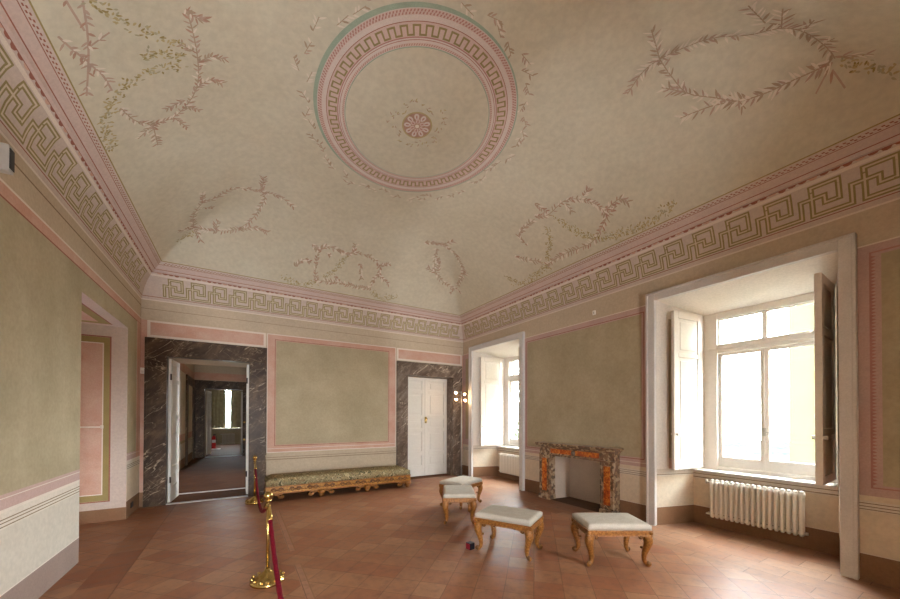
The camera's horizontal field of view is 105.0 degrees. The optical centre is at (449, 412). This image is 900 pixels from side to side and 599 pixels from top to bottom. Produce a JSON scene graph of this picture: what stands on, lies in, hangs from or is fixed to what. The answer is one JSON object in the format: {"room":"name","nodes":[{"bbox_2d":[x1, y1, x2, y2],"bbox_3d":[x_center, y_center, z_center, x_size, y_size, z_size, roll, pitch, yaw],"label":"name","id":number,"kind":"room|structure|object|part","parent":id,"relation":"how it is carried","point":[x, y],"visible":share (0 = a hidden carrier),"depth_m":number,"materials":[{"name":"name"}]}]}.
{"room":"historic interior","nodes":[
{"label":"historic interior","id":0,"kind":"room"},
{"bbox_2d":[0,133,208,598],"bbox_3d":[-8.199,-0.611,9.242,1.264,4.750,25.700,0,-1,-31],"label":"wall","id":1,"kind":"structure","parent":0,"point":[70,323],"depth_m":3.52,"materials":[{"name":"beige paint"}]},
{"bbox_2d":[0,142,14,174],"bbox_3d":[-3.317,-1.885,2.546,0.124,0.200,0.070,0,-1,-31],"label":"wall sensor","id":2,"kind":"object","parent":1,"relation":"attached to","point":[7,155],"visible":1,"depth_m":2.54,"materials":[{"name":"grey plastic"}]},
{"bbox_3d":[-3.266,-1.885,2.577,0.004,0.150,0.060,0,-1,-31],"label":"plate","id":3,"kind":"part","parent":2,"relation":"part of","materials":[{"name":"black plastic"}]},
{"bbox_2d":[185,374,194,465],"bbox_3d":[-9.669,0.242,12.613,0.360,3.100,2.300,0,-1,-31],"label":"door","id":4,"kind":"structure","parent":1,"relation":"in","point":[190,381],"depth_m":11.99,"materials":[{"name":"wood"}]},
{"bbox_2d":[194,364,245,455],"bbox_3d":[-6.882,-0.467,16.415,8.440,4.600,0.801,0,-1,-31],"label":"wall","id":5,"kind":"structure","parent":0,"point":[201,372],"depth_m":14.37,"materials":[{"name":"beige paint"}]},
{"bbox_2d":[194,380,245,457],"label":"door","id":6,"kind":"structure","parent":5,"relation":"in","point":[200,385],"depth_m":14.23,"materials":[{"name":"stone"}]},
{"bbox_2d":[209,390,240,444],"bbox_3d":[-10.845,-0.421,22.549,8.850,4.600,0.600,0,-1,-31],"label":"wall","id":7,"kind":"structure","parent":0,"point":[237,437],"depth_m":20.66,"materials":[{"name":"beige paint"}]},
{"bbox_2d":[212,427,240,428],"bbox_3d":[-13.297,-0.293,20.756,1.600,2.500,0.380,0,-1,-31],"label":"window","id":8,"kind":"structure","parent":7,"relation":"in","point":[226,427],"depth_m":20.59,"materials":[{"name":"white paint"}]},
{"bbox_2d":[211,390,225,427],"bbox_3d":[-13.664,-0.382,20.399,0.720,2.530,0.091,0,-1,-31],"label":"curtain","id":9,"kind":"object","parent":8,"relation":"hanging from","point":[218,399],"visible":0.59,"depth_m":20.41,"materials":[{"name":"green fabric"}]},
{"bbox_2d":[230,391,242,427],"bbox_3d":[-12.811,-0.375,20.916,0.805,2.530,0.091,0,-1,-31],"label":"curtain","id":10,"kind":"object","parent":8,"relation":"hanging from","point":[235,409],"visible":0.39,"depth_m":20.83,"materials":[{"name":"green fabric"}]},
{"bbox_2d":[139,299,462,506],"bbox_3d":[-2.366,-0.599,9.024,8.490,4.750,0.964,0,-1,-31],"label":"wall","id":11,"kind":"structure","parent":0,"point":[332,389],"depth_m":8.02,"materials":[{"name":"beige paint"}]},
{"bbox_2d":[143,337,266,506],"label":"door","id":12,"kind":"structure","parent":11,"relation":"in","point":[161,405],"depth_m":6.76,"materials":[{"name":"stone"}]},
{"bbox_2d":[396,361,461,476],"bbox_3d":[-0.619,0.214,9.704,2.035,3.145,0.444,0,-1,-31],"label":"door","id":13,"kind":"structure","parent":11,"relation":"in","point":[428,413],"depth_m":9.84,"materials":[{"name":"white wood"}]},
{"bbox_2d":[30,0,899,314],"bbox_3d":[-0.446,-3.291,4.641,6.573,1.018,7.943,0,-1,-31],"label":"ceiling","id":14,"kind":"structure","parent":0,"point":[447,156],"depth_m":4.05,"materials":[{"name":"paint"}]},
{"bbox_2d":[38,444,899,598],"bbox_3d":[-4.513,1.893,11.459,9.600,0.201,25.700,0,-1,-31],"label":"floor","id":15,"kind":"structure","parent":0,"point":[390,540],"depth_m":4.25,"materials":[{"name":"ceramic"}]},
{"bbox_2d":[211,434,216,448],"bbox_3d":[-12.202,1.461,17.851,0.260,0.745,0.260,0,-1,-31],"label":"fire extinguisher","id":16,"kind":"object","parent":15,"relation":"on","point":[214,439],"visible":0.95,"depth_m":17.80,"materials":[{"name":"red metal"}]},
{"bbox_2d":[221,433,234,443],"bbox_3d":[-13.231,1.532,20.579,0.727,0.639,0.176,0,-1,-31],"label":"radiator","id":17,"kind":"object","parent":15,"relation":"on","point":[225,434],"visible":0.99,"depth_m":20.53,"materials":[{"name":"metal"}]},
{"bbox_2d":[245,455,263,504],"bbox_3d":[-3.805,1.290,6.735,0.324,0.924,0.324,0,-1,-31],"label":"stanchion","id":18,"kind":"object","parent":15,"relation":"on","point":[252,501],"visible":0.9,"depth_m":6.70,"materials":[{"name":"gold metal"}]},
{"bbox_2d":[249,491,284,588],"bbox_3d":[-1.865,1.266,3.538,0.324,0.924,0.324,0,-1,-31],"label":"stanchion","id":19,"kind":"object","parent":15,"relation":"on","point":[265,579],"visible":0.84,"depth_m":3.50,"materials":[{"name":"gold metal"}]},
{"bbox_2d":[254,462,265,512],"bbox_3d":[-2.835,1.156,5.137,0.048,0.450,3.578,0,-1,-31],"label":"rope","id":20,"kind":"object","parent":19,"relation":"hanging from","point":[261,510],"visible":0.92,"depth_m":5.59,"materials":[{"name":"red fabric"}]},
{"bbox_2d":[267,503,283,598],"bbox_3d":[-1.014,1.136,2.155,0.051,0.485,3.090,0,-1,-32],"label":"rope","id":21,"kind":"object","parent":19,"relation":"hanging from","point":[269,512],"visible":1,"depth_m":2.91,"materials":[{"name":"red fabric"}]},
{"bbox_2d":[264,465,410,501],"bbox_3d":[-2.439,1.527,7.796,3.100,0.474,0.790,0,-1,-30],"label":"bench","id":22,"kind":"object","parent":15,"relation":"on","point":[321,481],"visible":0.98,"depth_m":7.44,"materials":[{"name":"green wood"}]},
{"bbox_3d":[-2.439,1.542,7.796,3.074,0.157,0.704,0,-1,-30],"label":"frame","id":23,"kind":"part","parent":22,"relation":"part of","materials":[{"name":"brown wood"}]},
{"bbox_2d":[265,465,409,486],"bbox_3d":[-2.439,1.378,7.798,3.040,0.175,0.670,0,-1,-30],"label":"cushion","id":24,"kind":"object","parent":22,"relation":"on","point":[309,478],"depth_m":7.48,"materials":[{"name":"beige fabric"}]},
{"bbox_2d":[442,485,476,524],"bbox_3d":[0.142,1.508,5.760,0.545,0.491,0.766,0,-1,-1],"label":"stool","id":25,"kind":"object","parent":15,"relation":"on","point":[451,493],"visible":1,"depth_m":5.42,"materials":[{"name":"fabric"}]},
{"bbox_3d":[-0.065,1.560,5.437,0.157,0.381,0.135,0,-1,43],"label":"leg","id":26,"kind":"part","parent":25,"relation":"part of","materials":[{"name":"brown wood"}]},
{"bbox_3d":[0.142,1.368,5.761,0.540,0.066,0.740,0,-1,-1],"label":"seat frame","id":27,"kind":"part","parent":25,"relation":"part of","materials":[{"name":"brown wood"}]},
{"bbox_2d":[443,485,475,497],"bbox_3d":[0.142,1.299,5.762,0.506,0.072,0.716,0,-1,-1],"label":"cushion","id":28,"kind":"object","parent":25,"relation":"on","point":[449,491],"depth_m":5.56,"materials":[{"name":"fabric"}]},
{"bbox_3d":[0.342,1.561,5.462,0.157,0.381,0.162,0,-1,-1],"label":"leg","id":29,"kind":"part","parent":25,"relation":"part of","materials":[{"name":"brown wood"}]},
{"bbox_2d":[455,391,465,475],"bbox_3d":[0.305,0.589,9.738,0.295,2.400,0.260,0,-1,-31],"label":"floor lamp","id":30,"kind":"object","parent":15,"relation":"on","point":[456,399],"visible":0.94,"depth_m":9.74,"materials":[{"name":"white metal"}]},
{"bbox_2d":[439,476,482,509],"bbox_3d":[0.220,1.517,6.673,0.545,0.491,0.766,0,-1,37],"label":"stool","id":31,"kind":"object","parent":15,"relation":"on","point":[459,480],"visible":0.62,"depth_m":6.54,"materials":[{"name":"fabric"}]},
{"bbox_3d":[-0.142,1.570,6.545,0.135,0.381,0.157,0,-1,-9],"label":"leg","id":32,"kind":"part","parent":31,"relation":"part of","materials":[{"name":"brown wood"}]},
{"bbox_3d":[0.220,1.376,6.674,0.540,0.066,0.740,0,-1,37],"label":"seat frame","id":33,"kind":"part","parent":31,"relation":"part of","materials":[{"name":"brown wood"}]},
{"bbox_2d":[440,476,481,484],"bbox_3d":[0.220,1.307,6.675,0.506,0.072,0.716,0,-1,37],"label":"cushion","id":34,"kind":"object","parent":31,"relation":"on","point":[459,480],"depth_m":6.53,"materials":[{"name":"fabric"}]},
{"bbox_3d":[0.581,1.574,6.800,0.135,0.381,0.157,0,-1,-9],"label":"leg","id":35,"kind":"part","parent":31,"relation":"part of","materials":[{"name":"brown wood"}]},
{"bbox_2d":[466,541,474,549],"bbox_3d":[0.259,1.698,4.425,0.082,0.083,0.080,1,-1,-41],"label":"cube","id":36,"kind":"object","parent":15,"relation":"on","point":[470,545],"visible":1,"depth_m":4.40,"materials":[{"name":"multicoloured plastic"}]},
{"bbox_2d":[474,504,543,561],"bbox_3d":[0.755,1.498,4.413,0.766,0.491,0.545,0,-1,31],"label":"stool","id":37,"kind":"object","parent":15,"relation":"on","point":[525,521],"visible":1,"depth_m":4.30,"materials":[{"name":"fabric"}]},
{"bbox_3d":[0.372,1.552,4.391,0.135,0.381,0.157,0,-1,-14],"label":"leg","id":38,"kind":"part","parent":37,"relation":"part of","materials":[{"name":"brown wood"}]},
{"bbox_3d":[0.591,1.555,4.758,0.157,0.381,0.135,0,-1,-15],"label":"leg","id":39,"kind":"part","parent":37,"relation":"part of","materials":[{"name":"brown wood"}]},
{"bbox_3d":[0.755,1.357,4.414,0.740,0.066,0.540,0,-1,31],"label":"seat frame","id":40,"kind":"part","parent":37,"relation":"part of","materials":[{"name":"brown wood"}]},
{"bbox_2d":[475,504,542,526],"bbox_3d":[0.756,1.288,4.415,0.716,0.072,0.506,0,-1,31],"label":"cushion","id":41,"kind":"object","parent":37,"relation":"on","point":[498,514],"depth_m":4.28,"materials":[{"name":"fabric"}]},
{"bbox_3d":[0.919,1.550,4.066,0.157,0.381,0.135,0,-1,-15],"label":"leg","id":42,"kind":"part","parent":37,"relation":"part of","materials":[{"name":"brown wood"}]},
{"bbox_3d":[1.138,1.554,4.433,0.135,0.381,0.157,0,-1,-14],"label":"leg","id":43,"kind":"part","parent":37,"relation":"part of","materials":[{"name":"brown wood"}]},
{"bbox_2d":[534,441,623,512],"bbox_3d":[2.361,1.186,6.589,0.270,1.160,1.850,0,-1,-31],"label":"fireplace","id":44,"kind":"object","parent":15,"relation":"on","point":[608,457],"visible":0.99,"depth_m":6.19,"materials":[{"name":"brown stone"}]},
{"bbox_2d":[534,441,623,453],"bbox_3d":[2.362,0.651,6.594,0.270,0.090,1.850,0,-1,-31],"label":"mantel shelf","id":45,"kind":"object","parent":44,"relation":"attached to","point":[589,449],"depth_m":6.42,"materials":[{"name":"stone"}]},
{"bbox_2d":[571,513,652,566],"bbox_3d":[1.911,1.498,4.137,0.766,0.491,0.545,0,-1,0],"label":"stool","id":46,"kind":"object","parent":15,"relation":"on","point":[593,525],"visible":1,"depth_m":3.91,"materials":[{"name":"fabric"}]},
{"bbox_3d":[1.591,1.554,4.349,0.135,0.381,0.157,0,-1,44],"label":"leg","id":47,"kind":"part","parent":46,"relation":"part of","materials":[{"name":"brown wood"}]},
{"bbox_3d":[1.593,1.550,3.922,0.135,0.381,0.157,1,-1,-45],"label":"leg","id":48,"kind":"part","parent":46,"relation":"part of","materials":[{"name":"brown wood"}]},
{"bbox_3d":[1.911,1.357,4.138,0.740,0.066,0.540,0,-1,0],"label":"seat frame","id":49,"kind":"part","parent":46,"relation":"part of","materials":[{"name":"brown wood"}]},
{"bbox_2d":[572,513,651,530],"bbox_3d":[1.911,1.288,4.139,0.716,0.072,0.506,0,-1,0],"label":"cushion","id":50,"kind":"object","parent":46,"relation":"on","point":[587,521],"depth_m":3.99,"materials":[{"name":"fabric"}]},
{"bbox_3d":[2.228,1.556,4.351,0.135,0.381,0.157,1,-1,-45],"label":"leg","id":51,"kind":"part","parent":46,"relation":"part of","materials":[{"name":"brown wood"}]},
{"bbox_3d":[2.230,1.552,3.925,0.135,0.381,0.157,0,-1,44],"label":"leg","id":52,"kind":"part","parent":46,"relation":"part of","materials":[{"name":"brown wood"}]},
{"bbox_2d":[463,199,899,588],"bbox_3d":[2.988,-0.605,6.919,1.420,4.750,10.120,0,-1,-31],"label":"wall","id":53,"kind":"structure","parent":0,"point":[585,372],"depth_m":5.46,"materials":[{"name":"beige paint"}]},
{"bbox_2d":[0,0,899,341],"bbox_3d":[-0.447,-2.458,4.614,7.170,0.668,8.600,0,-1,-31],"label":"trim","id":54,"kind":"structure","parent":53,"relation":"attached to","point":[44,119],"depth_m":4.39,"materials":[{"name":"beige paint"}]},
{"bbox_2d":[468,331,524,490],"bbox_3d":[1.132,-0.039,8.847,0.105,3.645,2.190,0,-1,-31],"label":"trim","id":55,"kind":"structure","parent":53,"relation":"attached to","point":[521,335],"depth_m":8.00,"materials":[{"name":"stone"}]},
{"bbox_2d":[480,347,518,449],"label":"window","id":56,"kind":"structure","parent":53,"relation":"in","point":[491,369],"depth_m":9.74,"materials":[{"name":"white paint"}]},
{"bbox_2d":[480,357,502,445],"bbox_3d":[1.170,-0.319,9.738,0.706,2.460,0.045,0,-1,-24],"label":"shutter","id":57,"kind":"object","parent":56,"relation":"attached to","point":[491,369],"depth_m":9.72,"materials":[{"name":"white wood"}]},
{"bbox_3d":[1.985,0.945,9.318,0.625,0.030,1.558,0,-1,-31],"label":"sill","id":58,"kind":"part","parent":56,"relation":"part of","materials":[{"name":"stone"}]},
{"bbox_3d":[1.998,-0.315,9.322,0.155,2.490,1.460,0,-1,-31],"label":"frame","id":59,"kind":"part","parent":56,"relation":"part of","materials":[{"name":"white paint"}]},
{"bbox_2d":[518,347,518,448],"bbox_3d":[1.957,-0.358,8.461,0.721,2.460,0.065,0,-1,-34],"label":"shutter","id":60,"kind":"object","parent":56,"relation":"attached to","point":[518,347],"depth_m":8.28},
{"bbox_2d":[499,453,518,475],"bbox_3d":[1.647,1.364,9.182,0.168,0.544,1.034,0,-1,-31],"label":"radiator","id":61,"kind":"object","parent":53,"relation":"attached to","point":[508,463],"visible":0.76,"depth_m":9.16,"materials":[{"name":"metal"}]},
{"bbox_2d":[645,232,859,579],"bbox_3d":[3.724,-0.072,4.577,0.105,3.645,2.200,0,-1,-31],"label":"trim","id":62,"kind":"structure","parent":53,"relation":"attached to","point":[846,245],"depth_m":3.71,"materials":[{"name":"stone"}]},
{"bbox_2d":[671,272,837,487],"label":"window","id":63,"kind":"structure","parent":53,"relation":"in","point":[686,328],"depth_m":5.15,"materials":[{"name":"white paint"}]},
{"bbox_2d":[671,310,702,469],"bbox_3d":[3.759,-0.351,5.472,0.706,2.460,0.045,0,-1,-24],"label":"shutter","id":64,"kind":"object","parent":63,"relation":"attached to","point":[686,328],"depth_m":5.44,"materials":[{"name":"white wood"}]},
{"bbox_3d":[4.577,0.912,5.048,0.625,0.030,1.568,0,-1,-31],"label":"sill","id":65,"kind":"part","parent":63,"relation":"part of","materials":[{"name":"stone"}]},
{"bbox_3d":[4.577,-0.054,4.982,0.045,1.556,0.109,0,-1,-31],"label":"handle","id":66,"kind":"part","parent":63,"relation":"part of","materials":[{"name":"white paint"}]},
{"bbox_2d":[814,272,836,485],"bbox_3d":[4.551,-0.391,4.187,0.721,2.460,0.065,0,-1,-34],"label":"shutter","id":67,"kind":"object","parent":63,"relation":"attached to","point":[824,289],"depth_m":4.06,"materials":[{"name":"white wood"}]},
{"bbox_2d":[705,479,808,536],"bbox_3d":[4.263,1.294,4.874,0.167,0.588,1.137,0,-1,-31],"label":"radiator","id":68,"kind":"object","parent":53,"relation":"attached to","point":[764,507],"visible":1,"depth_m":4.76,"materials":[{"name":"metal"}]},
{"label":"outside","id":69,"kind":"structure","parent":0,"visible":0},
{"bbox_2d":[515,437,788,461],"bbox_3d":[114.304,14.605,69.268,252.500,0.001,440.000,0,-1,-31],"label":"ground","id":70,"kind":"structure","parent":69,"point":[739,448],"depth_m":145.08,"materials":[{"name":"white"}]},
{"bbox_2d":[514,382,517,438],"bbox_3d":[4.622,5.781,22.160,4.423,16.275,4.246,0,-1,-31],"label":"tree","id":71,"kind":"object","parent":70,"relation":"on","point":[516,383],"visible":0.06,"depth_m":21.73,"materials":[{"name":"green plant"}]},
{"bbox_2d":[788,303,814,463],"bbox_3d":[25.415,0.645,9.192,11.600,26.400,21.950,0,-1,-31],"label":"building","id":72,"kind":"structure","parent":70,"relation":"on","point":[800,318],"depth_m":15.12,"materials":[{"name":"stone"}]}
]}

